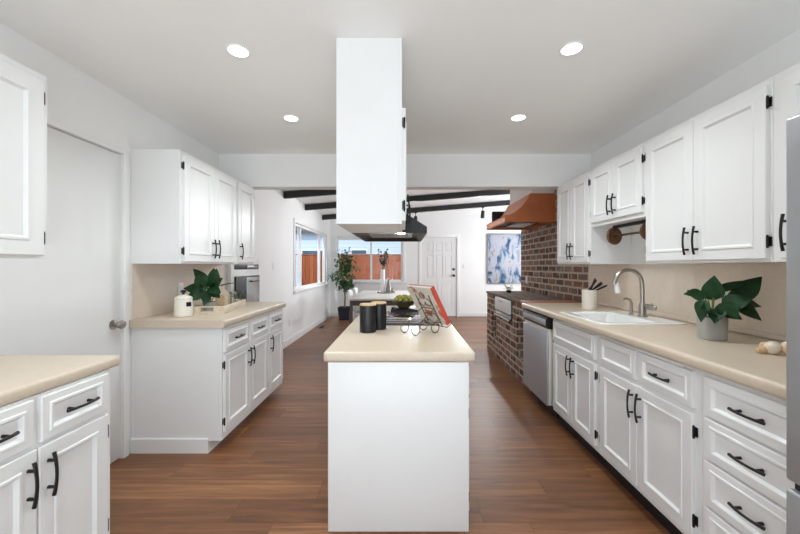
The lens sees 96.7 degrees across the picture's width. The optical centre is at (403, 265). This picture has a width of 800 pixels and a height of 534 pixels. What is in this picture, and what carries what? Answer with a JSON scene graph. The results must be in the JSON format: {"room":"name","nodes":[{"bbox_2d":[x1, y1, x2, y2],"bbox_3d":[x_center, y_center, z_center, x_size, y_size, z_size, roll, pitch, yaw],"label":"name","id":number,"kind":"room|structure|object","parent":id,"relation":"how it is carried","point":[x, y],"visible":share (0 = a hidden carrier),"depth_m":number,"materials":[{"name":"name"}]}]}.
{"room":"kitchen","nodes":[
{"label":"kitchen","id":0,"kind":"room"},
{"bbox_2d":[0,22,329,458],"bbox_3d":[-1.950,-0.150,3.575,0.100,2.900,11.150,0,0,0],"label":"wall","id":1,"kind":"structure","parent":0,"point":[77,100],"depth_m":2.52,"materials":[{"name":"paint"}]},
{"bbox_2d":[0,53,46,258],"bbox_3d":[-1.702,-0.428,1.153,0.391,0.793,0.806,0,0,0],"label":"upper cabinet","id":2,"kind":"object","parent":1,"relation":"attached to","point":[23,90],"visible":1,"depth_m":1.44,"materials":[{"name":"paint"}]},
{"bbox_2d":[0,126,125,463],"bbox_3d":[-1.894,0.270,1.980,0.112,2.037,0.832,0,0,0],"label":"door","id":3,"kind":"structure","parent":1,"relation":"in","point":[67,302],"depth_m":2.05,"materials":[{"name":"paint"}]},
{"bbox_2d":[47,117,128,457],"bbox_3d":[-1.894,0.255,1.978,0.012,2.090,0.935,0,0,0],"label":"trim","id":4,"kind":"structure","parent":1,"relation":"attached to","point":[50,121],"depth_m":2.41,"materials":[{"name":"paint"}]},
{"bbox_2d":[131,264,222,319],"bbox_3d":[-1.894,0.180,3.087,0.012,0.388,1.225,0,0,0],"label":"backsplash","id":5,"kind":"structure","parent":1,"relation":"attached to","point":[154,287],"depth_m":2.75,"materials":[{"name":"beige paint"}]},
{"bbox_2d":[178,283,182,294],"bbox_3d":[-1.883,0.200,3.000,0.008,0.116,0.072,0,0,0],"label":"wall outlet","id":6,"kind":"object","parent":5,"relation":"attached to","point":[180,285],"visible":0.62,"depth_m":2.99,"materials":[{"name":"white plastic"}]},
{"bbox_2d":[131,149,235,263],"bbox_3d":[-1.702,-0.414,2.882,0.391,0.796,0.820,0,0,0],"label":"upper cabinet","id":7,"kind":"object","parent":1,"relation":"attached to","point":[183,207],"visible":1,"depth_m":2.47,"materials":[{"name":"paint"}]},
{"bbox_2d":[227,260,259,301],"bbox_3d":[-1.842,0.465,4.170,0.112,1.070,0.740,0,0,0],"label":"wall oven","id":8,"kind":"object","parent":1,"relation":"attached to","point":[244,277],"visible":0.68,"depth_m":4.10,"materials":[{"name":"metal"}]},
{"bbox_2d":[235,178,254,263],"bbox_3d":[-1.702,-0.414,3.494,0.391,0.796,0.400,0,0,0],"label":"upper cabinet","id":9,"kind":"object","parent":1,"relation":"attached to","point":[245,197],"visible":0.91,"depth_m":3.45,"materials":[{"name":"paint"}]},
{"bbox_2d":[283,312,330,348],"bbox_3d":[-1.893,1.242,6.455,0.014,0.115,5.390,0,0,0],"label":"baseboard","id":10,"kind":"structure","parent":1,"relation":"attached to","point":[302,332],"depth_m":6.71,"materials":[{"name":"paint"}]},
{"bbox_2d":[296,224,324,289],"bbox_3d":[-1.950,-0.168,7.440,0.060,1.181,2.516,0,0,0],"label":"window","id":11,"kind":"structure","parent":1,"relation":"in","point":[299,227],"depth_m":7.22,"materials":[{"name":"paint"}]},
{"bbox_2d":[293,218,328,294],"bbox_3d":[-1.877,-0.168,7.440,0.045,1.325,2.700,0,0,0],"label":"trim","id":12,"kind":"structure","parent":1,"relation":"attached to","point":[300,222],"depth_m":6.79,"materials":[{"name":"paint"}]},
{"bbox_2d":[110,316,669,533],"bbox_3d":[0.975,1.350,3.575,6.150,0.100,11.350,0,0,0],"label":"floor","id":13,"kind":"structure","parent":0,"point":[528,474],"depth_m":2.20,"materials":[{"name":"brown wood"}]},
{"bbox_2d":[0,369,109,533],"bbox_3d":[-1.552,0.871,1.073,0.689,0.858,0.905,0,0,0],"label":"base cabinet","id":14,"kind":"object","parent":13,"relation":"on","point":[55,442],"visible":0.99,"depth_m":1.27,"materials":[{"name":"paint"}]},
{"bbox_2d":[0,355,119,406],"bbox_3d":[-1.575,0.416,1.083,0.649,0.047,0.965,0,0,0],"label":"countertop","id":15,"kind":"structure","parent":14,"relation":"on","point":[21,376],"depth_m":1.35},
{"bbox_2d":[130,308,282,453],"bbox_3d":[-1.556,0.866,3.083,0.681,0.868,1.247,0,0,0],"label":"base cabinet","id":16,"kind":"object","parent":13,"relation":"on","point":[191,387],"visible":0.98,"depth_m":2.47,"materials":[{"name":"paint"}]},
{"bbox_2d":[129,302,285,327],"bbox_3d":[-1.569,0.403,3.094,0.659,0.055,1.283,0,0,0],"label":"countertop","id":17,"kind":"structure","parent":16,"relation":"on","point":[252,309],"depth_m":2.54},
{"bbox_2d":[173,290,192,316],"bbox_3d":[-1.650,0.277,2.660,0.126,0.196,0.126,0,0,0],"label":"canister","id":18,"kind":"object","parent":17,"relation":"on","point":[183,303],"visible":1,"depth_m":2.61,"materials":[{"name":"beige ceramic"}]},
{"bbox_2d":[193,299,245,314],"bbox_3d":[-1.572,0.344,3.050,0.250,0.062,0.608,0,0,-9],"label":"serving tray","id":19,"kind":"object","parent":17,"relation":"on","point":[197,309],"visible":0.59,"depth_m":2.77,"materials":[{"name":"brown wood"}]},
{"bbox_2d":[183,268,232,309],"bbox_3d":[-1.561,0.190,2.862,0.328,0.348,0.263,0,0,13],"label":"potted plant","id":20,"kind":"object","parent":19,"relation":"on","point":[204,287],"visible":0.93,"depth_m":2.80,"materials":[{"name":"green plant"}]},
{"bbox_2d":[216,294,224,305],"bbox_3d":[-1.544,0.301,2.986,0.066,0.125,0.018,0,0,-30],"label":"wooden board","id":21,"kind":"object","parent":19,"relation":"in","point":[220,301],"visible":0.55,"depth_m":2.98,"materials":[{"name":"brown wood"}]},
{"bbox_2d":[220,289,227,304],"bbox_3d":[-1.541,0.281,3.027,0.076,0.165,0.020,0,0,-30],"label":"wooden board","id":22,"kind":"object","parent":19,"relation":"in","point":[224,293],"visible":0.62,"depth_m":3.03,"materials":[{"name":"brown wood"}]},
{"bbox_2d":[231,290,243,302],"bbox_3d":[-1.551,0.291,3.288,0.150,0.145,0.165,0,0,0],"label":"potted plant","id":23,"kind":"object","parent":19,"relation":"on","point":[233,300],"visible":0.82,"depth_m":3.28,"materials":[{"name":"green plant"}]},
{"bbox_2d":[327,247,360,319],"bbox_3d":[-1.442,0.415,8.637,0.818,1.768,0.693,0,0,34],"label":"ficus tree","id":24,"kind":"object","parent":13,"relation":"on","point":[343,311],"visible":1,"depth_m":8.54,"materials":[{"name":"green plant"}]},
{"bbox_2d":[348,290,359,319],"bbox_3d":[-0.821,0.882,6.750,0.494,0.839,0.450,0,0,0],"label":"dining chair","id":25,"kind":"object","parent":13,"relation":"on","point":[356,310],"visible":0.38,"depth_m":6.81,"materials":[{"name":"white plastic"}]},
{"bbox_2d":[353,288,359,315],"bbox_3d":[-0.821,0.882,7.500,0.494,0.839,0.450,0,0,0],"label":"dining chair","id":26,"kind":"object","parent":13,"relation":"on","point":[354,289],"visible":0.16,"depth_m":7.42,"materials":[{"name":"white plastic"}]},
{"bbox_2d":[349,290,409,323],"bbox_3d":[-0.400,0.924,6.950,1.040,0.752,2.040,0,0,0],"label":"dining table","id":27,"kind":"object","parent":13,"relation":"on","point":[365,296],"visible":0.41,"depth_m":6.19,"materials":[{"name":"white wood"}]},
{"bbox_3d":[-0.365,0.537,7.250,0.374,0.022,0.374,0,0,0],"label":"serving tray","id":28,"kind":"object","parent":27,"relation":"on","visible":0},
{"bbox_2d":[381,269,384,291],"bbox_3d":[-0.430,0.305,7.230,0.092,0.470,0.092,0,0,0],"label":"vase","id":29,"kind":"object","parent":28,"relation":"on","point":[382,270],"visible":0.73,"depth_m":7.19,"materials":[{"name":"white ceramic"}]},
{"bbox_2d":[378,249,389,268],"bbox_3d":[-0.414,0.077,7.232,0.284,0.861,0.272,0,0,0],"label":"bunch","id":30,"kind":"object","parent":29,"relation":"in","point":[382,262],"visible":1,"depth_m":7.19,"materials":[{"name":"grey plant"}]},
{"bbox_2d":[386,279,390,291],"bbox_3d":[-0.310,0.407,7.220,0.112,0.265,0.112,0,0,0],"label":"vase","id":31,"kind":"object","parent":28,"relation":"on","point":[388,287],"visible":0.84,"depth_m":7.18,"materials":[{"name":"grey metal"}]},
{"bbox_2d":[328,362,468,531],"bbox_3d":[-0.005,0.884,2.704,0.732,0.832,1.942,0,0,0],"label":"base cabinet","id":32,"kind":"object","parent":13,"relation":"on","point":[398,432],"visible":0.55,"depth_m":1.73,"materials":[{"name":"paint"}]},
{"bbox_2d":[324,306,474,361],"bbox_3d":[-0.022,0.442,2.721,0.739,0.050,1.998,0,0,0],"label":"countertop","id":33,"kind":"structure","parent":32,"relation":"on","point":[391,344],"depth_m":1.84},
{"bbox_2d":[360,303,375,332],"bbox_3d":[-0.228,0.327,2.250,0.106,0.179,0.106,0,0,0],"label":"canister","id":34,"kind":"object","parent":33,"relation":"on","point":[367,310],"visible":1,"depth_m":2.21,"materials":[{"name":"black metal"}]},
{"bbox_2d":[371,301,386,329],"bbox_3d":[-0.168,0.327,2.355,0.106,0.179,0.106,0,0,0],"label":"canister","id":35,"kind":"object","parent":33,"relation":"on","point":[380,305],"visible":0.76,"depth_m":2.31,"materials":[{"name":"black metal"}]},
{"bbox_2d":[391,306,417,310],"bbox_3d":[0.012,0.398,3.413,0.270,0.038,0.295,0,0,0],"label":"serving board","id":36,"kind":"object","parent":33,"relation":"on","point":[393,308],"visible":0.75,"depth_m":3.31,"materials":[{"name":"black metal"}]},
{"bbox_2d":[391,300,413,307],"bbox_3d":[0.000,0.368,3.450,0.256,0.072,0.256,0,0,0],"label":"bowl","id":37,"kind":"object","parent":36,"relation":"on","point":[401,304],"visible":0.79,"depth_m":3.36,"materials":[{"name":"brown wood"}]},
{"bbox_2d":[386,311,439,324],"bbox_3d":[-0.025,0.404,2.870,0.550,0.026,0.760,0,0,0],"label":"cooktop","id":38,"kind":"object","parent":33,"relation":"in","point":[392,317],"visible":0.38,"depth_m":2.78,"materials":[{"name":"black glass"}]},
{"bbox_2d":[400,292,451,335],"bbox_3d":[0.122,0.290,2.237,0.276,0.254,0.226,0,0,-35],"label":"cookbook stand","id":39,"kind":"object","parent":33,"relation":"on","point":[433,308],"visible":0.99,"depth_m":2.23,"materials":[{"name":"metal"}]},
{"bbox_2d":[406,284,450,325],"bbox_3d":[0.152,0.244,2.269,0.160,0.248,0.252,0,0,-35],"label":"cookbook","id":40,"kind":"object","parent":39,"relation":"on","point":[413,289],"visible":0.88,"depth_m":2.22,"materials":[{"name":"white paper"}]},
{"bbox_2d":[486,291,581,391],"bbox_3d":[1.607,0.841,4.640,0.623,0.918,1.960,0,0,0],"label":"counter","id":41,"kind":"object","parent":13,"relation":"on","point":[504,337],"depth_m":4.46,"materials":[{"name":"brown brick"}]},
{"bbox_2d":[494,296,511,320],"bbox_3d":[1.427,0.548,4.650,0.325,0.248,0.688,0,0,0],"label":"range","id":42,"kind":"object","parent":41,"relation":"on","point":[503,306],"visible":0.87,"depth_m":4.56,"materials":[{"name":"metal"}]},
{"bbox_2d":[503,284,512,292],"bbox_3d":[1.565,0.334,5.307,0.191,0.118,0.148,0,0,0],"label":"potted plant","id":43,"kind":"object","parent":41,"relation":"on","point":[508,290],"visible":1,"depth_m":5.31,"materials":[{"name":"green plant"}]},
{"bbox_2d":[523,309,558,418],"bbox_3d":[1.508,0.866,3.320,0.608,0.864,0.600,0,0,0],"label":"dishwasher","id":44,"kind":"object","parent":13,"relation":"on","point":[537,328],"visible":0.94,"depth_m":3.20,"materials":[{"name":"metal"}]},
{"bbox_2d":[553,319,606,468],"bbox_3d":[1.551,0.866,2.625,0.708,0.868,0.700,0,0,0],"label":"base cabinet","id":45,"kind":"object","parent":13,"relation":"on","point":[576,350],"visible":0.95,"depth_m":2.53,"materials":[{"name":"paint"}]},
{"bbox_2d":[599,335,701,533],"bbox_3d":[1.551,0.866,1.883,0.708,0.868,0.780,0,0,0],"label":"base cabinet","id":46,"kind":"object","parent":13,"relation":"on","point":[650,436],"visible":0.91,"depth_m":1.75,"materials":[{"name":"paint"}]},
{"bbox_2d":[702,371,794,533],"bbox_3d":[1.551,0.866,1.264,0.708,0.868,0.455,0,0,0],"label":"base cabinet","id":47,"kind":"object","parent":13,"relation":"on","point":[745,482],"visible":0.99,"depth_m":1.30,"materials":[{"name":"paint"}]},
{"bbox_2d":[522,303,785,399],"bbox_3d":[1.563,0.405,2.344,0.711,0.050,2.623,0,0,0],"label":"countertop","id":48,"kind":"structure","parent":47,"relation":"on","point":[735,359],"depth_m":1.70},
{"bbox_2d":[582,289,596,308],"bbox_3d":[1.652,0.295,3.170,0.122,0.168,0.122,0,0,0],"label":"utensil holder","id":49,"kind":"object","parent":48,"relation":"on","point":[589,297],"visible":0.97,"depth_m":3.12,"materials":[{"name":"beige ceramic"}]},
{"bbox_2d":[561,311,685,324],"bbox_3d":[1.548,0.462,2.590,0.573,0.187,0.620,0,0,0],"label":"sink","id":50,"kind":"object","parent":48,"relation":"in","point":[597,317],"visible":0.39,"depth_m":2.63,"materials":[{"name":"white ceramic"}]},
{"bbox_2d":[623,298,634,314],"bbox_3d":[1.706,0.303,2.700,0.082,0.130,0.043,0,0,0],"label":"soap dispenser","id":51,"kind":"object","parent":50,"relation":"on","point":[628,299],"visible":1,"depth_m":2.69,"materials":[{"name":"silver metal"}]},
{"bbox_2d":[612,268,656,316],"bbox_3d":[1.670,0.192,2.583,0.288,0.354,0.122,0,0,0],"label":"faucet","id":52,"kind":"object","parent":48,"relation":"on","point":[642,307],"visible":1,"depth_m":2.60,"materials":[{"name":"silver metal"}]},
{"bbox_2d":[683,275,761,340],"bbox_3d":[1.641,0.214,1.839,0.318,0.331,0.294,0,0,-42],"label":"potted plant","id":53,"kind":"object","parent":48,"relation":"on","point":[713,326],"visible":1,"depth_m":1.81,"materials":[{"name":"green plant"}]},
{"bbox_2d":[755,341,785,354],"bbox_3d":[1.637,0.351,1.518,0.138,0.056,0.180,0,0,-34],"label":"bead garland","id":54,"kind":"object","parent":48,"relation":"on","point":[772,347],"visible":0.77,"depth_m":1.52,"materials":[{"name":"beige wood"}]},
{"bbox_2d":[786,114,799,533],"bbox_3d":[1.460,0.437,0.618,0.855,1.724,0.800,0,0,0],"label":"refrigerator","id":55,"kind":"object","parent":13,"relation":"on","point":[792,123],"visible":1,"depth_m":1.00,"materials":[{"name":"metal"}]},
{"bbox_2d":[283,190,509,219],"bbox_3d":[1.000,-1.464,6.525,6.000,0.580,5.450,0,0,0],"label":"ceiling","id":56,"kind":"structure","parent":0,"point":[329,198],"depth_m":7.61,"materials":[{"name":"paint"}]},
{"bbox_2d":[284,190,335,198],"bbox_3d":[0.009,-1.274,5.630,3.811,0.409,0.070,0,0,0],"label":"ceiling beam","id":57,"kind":"structure","parent":56,"relation":"attached to","point":[297,193],"depth_m":5.59,"materials":[{"name":"black wood"}]},
{"bbox_2d":[305,190,509,210],"bbox_3d":[0.997,-1.353,6.830,5.786,0.567,0.070,0,0,0],"label":"ceiling beam","id":58,"kind":"structure","parent":56,"relation":"attached to","point":[481,193],"depth_m":6.79,"materials":[{"name":"black wood"}]},
{"bbox_2d":[322,200,509,219],"bbox_3d":[0.997,-1.353,8.250,5.786,0.567,0.070,0,0,0],"label":"ceiling beam","id":59,"kind":"structure","parent":56,"relation":"attached to","point":[507,202],"depth_m":8.21,"materials":[{"name":"black wood"}]},
{"bbox_2d":[481,207,484,217],"bbox_3d":[1.830,-1.237,8.272,0.090,0.261,0.127,0,0,0],"label":"spotlight","id":60,"kind":"object","parent":59,"relation":"hanging from","point":[482,211],"visible":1,"depth_m":8.23,"materials":[{"name":"black metal"}]},
{"bbox_2d":[0,0,799,153],"bbox_3d":[0.010,-1.200,0.775,4.020,0.100,5.750,0,0,0],"label":"ceiling","id":61,"kind":"structure","parent":0,"point":[469,67],"depth_m":1.94,"materials":[{"name":"paint"}]},
{"bbox_2d":[226,44,249,57],"bbox_3d":[-0.886,-1.147,1.900,0.120,0.004,0.120,0,0,0],"label":"recessed light","id":62,"kind":"object","parent":61,"relation":"in","point":[236,50],"visible":1,"depth_m":1.89,"materials":[{"name":"paint"}]},
{"bbox_2d":[283,115,298,121],"bbox_3d":[-0.878,-1.147,2.765,0.120,0.004,0.120,0,0,0],"label":"recessed light","id":63,"kind":"object","parent":61,"relation":"in","point":[292,118],"visible":1,"depth_m":2.76,"materials":[{"name":"paint"}]},
{"bbox_2d":[336,38,410,232],"bbox_3d":[-0.148,-0.680,2.033,0.383,0.936,0.491,0,0,0],"label":"upper cabinet","id":64,"kind":"object","parent":61,"relation":"hanging from","point":[370,114],"visible":1,"depth_m":1.79,"materials":[{"name":"paint"}]},
{"bbox_2d":[402,94,409,214],"bbox_3d":[-0.148,-0.744,2.690,0.383,0.808,0.822,0,0,0],"label":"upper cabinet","id":65,"kind":"object","parent":61,"relation":"hanging from","point":[407,197],"visible":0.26,"depth_m":2.65,"materials":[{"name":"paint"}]},
{"bbox_2d":[352,214,426,241],"bbox_3d":[-0.095,-0.274,2.690,0.486,0.124,0.810,0,0,0],"label":"hood","id":66,"kind":"object","parent":65,"relation":"attached to","point":[415,231],"visible":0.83,"depth_m":2.57,"materials":[{"name":"black metal"}]},
{"bbox_2d":[510,114,526,120],"bbox_3d":[0.886,-1.147,2.755,0.120,0.004,0.120,0,0,0],"label":"recessed light","id":67,"kind":"object","parent":61,"relation":"in","point":[519,117],"visible":1,"depth_m":2.75,"materials":[{"name":"paint"}]},
{"bbox_2d":[559,41,583,55],"bbox_3d":[0.886,-1.147,1.880,0.120,0.004,0.120,0,0,0],"label":"recessed light","id":68,"kind":"object","parent":61,"relation":"in","point":[571,48],"visible":1,"depth_m":1.87,"materials":[{"name":"paint"}]},
{"bbox_2d":[219,154,590,189],"bbox_3d":[0.010,-1.161,3.725,3.820,0.693,0.150,0,0,0],"label":"wall header","id":69,"kind":"structure","parent":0,"point":[258,171],"depth_m":3.65,"materials":[{"name":"paint"}]},
{"bbox_2d":[330,206,520,315],"bbox_3d":[1.000,-0.225,9.200,6.000,3.050,0.100,0,0,0],"label":"wall","id":70,"kind":"structure","parent":0,"point":[469,224],"depth_m":9.15,"materials":[{"name":"paint"}]},
{"bbox_2d":[333,235,405,282],"bbox_3d":[-0.886,-0.180,9.127,1.881,1.240,0.045,0,0,0],"label":"trim","id":71,"kind":"structure","parent":70,"relation":"attached to","point":[335,236],"depth_m":9.13,"materials":[{"name":"paint"}]},
{"bbox_2d":[337,238,402,280],"bbox_3d":[-0.886,-0.165,9.200,1.697,1.126,0.060,0,0,0],"label":"window","id":72,"kind":"structure","parent":70,"relation":"in","point":[338,239],"depth_m":9.17,"materials":[{"name":"paint"}]},
{"bbox_2d":[331,312,486,316],"bbox_3d":[1.007,1.242,9.143,5.786,0.115,0.014,0,0,0],"label":"baseboard","id":73,"kind":"structure","parent":70,"relation":"attached to","point":[333,314],"depth_m":9.13,"materials":[{"name":"paint"}]},
{"bbox_2d":[422,238,455,315],"bbox_3d":[0.903,0.281,9.148,0.895,2.025,0.104,0,0,0],"label":"door","id":74,"kind":"structure","parent":70,"relation":"in","point":[438,254],"depth_m":9.17,"materials":[{"name":"paint"}]},
{"bbox_2d":[419,235,459,316],"bbox_3d":[0.903,0.245,9.141,1.051,2.109,0.018,0,0,0],"label":"trim","id":75,"kind":"structure","parent":70,"relation":"attached to","point":[457,236],"depth_m":9.13,"materials":[{"name":"paint"}]},
{"bbox_2d":[487,234,520,283],"bbox_3d":[2.700,-0.185,9.126,1.130,1.290,0.043,0,0,0],"label":"painting","id":76,"kind":"object","parent":70,"relation":"attached to","point":[503,250],"visible":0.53,"depth_m":9.11,"materials":[{"name":"blue paint"}]},
{"bbox_2d":[521,190,589,301],"bbox_3d":[1.970,-0.150,4.755,0.100,2.900,2.150,0,0,0],"label":"brick wall","id":77,"kind":"structure","parent":0,"point":[545,276],"depth_m":4.76,"materials":[{"name":"brown brick"}]},
{"bbox_2d":[492,211,504,221],"bbox_3d":[1.488,-0.780,5.640,0.189,0.158,0.080,0,0,0],"label":"wall speaker","id":78,"kind":"object","parent":77,"relation":"attached to","point":[496,215],"visible":0.26,"depth_m":5.60,"materials":[{"name":"plastic"}]},
{"bbox_2d":[486,190,555,229],"bbox_3d":[1.593,-1.019,4.987,0.650,0.930,0.992,0,0,0],"label":"range hood","id":79,"kind":"object","parent":77,"relation":"attached to","point":[527,209],"visible":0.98,"depth_m":4.50,"materials":[{"name":"orange metal"}]},
{"bbox_2d":[590,29,799,264],"bbox_3d":[1.970,0.075,0.840,0.100,2.450,5.680,0,0,0],"label":"wall","id":80,"kind":"structure","parent":0,"point":[784,54],"depth_m":2.26,"materials":[{"name":"paint"}]},
{"bbox_2d":[557,170,631,263],"bbox_3d":[1.722,-0.414,3.321,0.393,0.796,0.650,0,0,0],"label":"upper cabinet","id":81,"kind":"object","parent":80,"relation":"attached to","point":[578,242],"visible":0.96,"depth_m":3.14,"materials":[{"name":"paint"}]},
{"bbox_2d":[590,142,645,226],"bbox_3d":[1.722,-0.569,2.656,0.393,0.487,0.675,0,0,0],"label":"upper cabinet","id":82,"kind":"object","parent":80,"relation":"attached to","point":[618,185],"visible":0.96,"depth_m":2.58,"materials":[{"name":"paint"}]},
{"bbox_2d":[606,220,645,244],"bbox_3d":[1.680,-0.246,2.630,0.139,0.154,0.480,0,0,0],"label":"paper towel holder","id":83,"kind":"object","parent":82,"relation":"hanging from","point":[614,235],"visible":0.64,"depth_m":2.78,"materials":[{"name":"brown wood"}]},
{"bbox_2d":[588,263,785,341],"bbox_3d":[1.908,0.182,2.314,0.024,0.393,2.729,0,0,0],"label":"backsplash","id":84,"kind":"structure","parent":80,"relation":"attached to","point":[665,284],"depth_m":2.38,"materials":[{"name":"beige paint"}]},
{"bbox_2d":[645,77,785,263],"bbox_3d":[1.722,-0.414,1.919,0.393,0.796,0.795,0,0,0],"label":"upper cabinet","id":85,"kind":"object","parent":80,"relation":"attached to","point":[709,176],"visible":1,"depth_m":1.79,"materials":[{"name":"paint"}]},
{"bbox_2d":[773,63,799,261],"bbox_3d":[1.722,-0.414,1.290,0.393,0.796,0.460,0,0,0],"label":"upper cabinet","id":86,"kind":"object","parent":80,"relation":"attached to","point":[786,84],"visible":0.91,"depth_m":1.47,"materials":[{"name":"paint"}]},
{"label":"outside","id":87,"kind":"structure","parent":0,"visible":0},
{"bbox_3d":[-2.000,1.370,9.500,24.000,0.100,25.000,0,0,0],"label":"patio","id":88,"kind":"object","parent":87,"visible":0},
{"bbox_2d":[296,227,400,286],"bbox_3d":[-2.000,-0.980,19.140,20.600,4.600,4.720,0,0,0],"label":"house","id":89,"kind":"structure","parent":88,"relation":"on","point":[308,239],"depth_m":17.00,"materials":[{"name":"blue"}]},
{"bbox_2d":[301,254,400,285],"bbox_3d":[1.245,0.453,12.555,9.690,1.735,0.170,0,0,0],"label":"fence","id":90,"kind":"object","parent":88,"relation":"on","point":[309,261],"visible":0.13,"depth_m":12.49,"materials":[{"name":"brown wood"}]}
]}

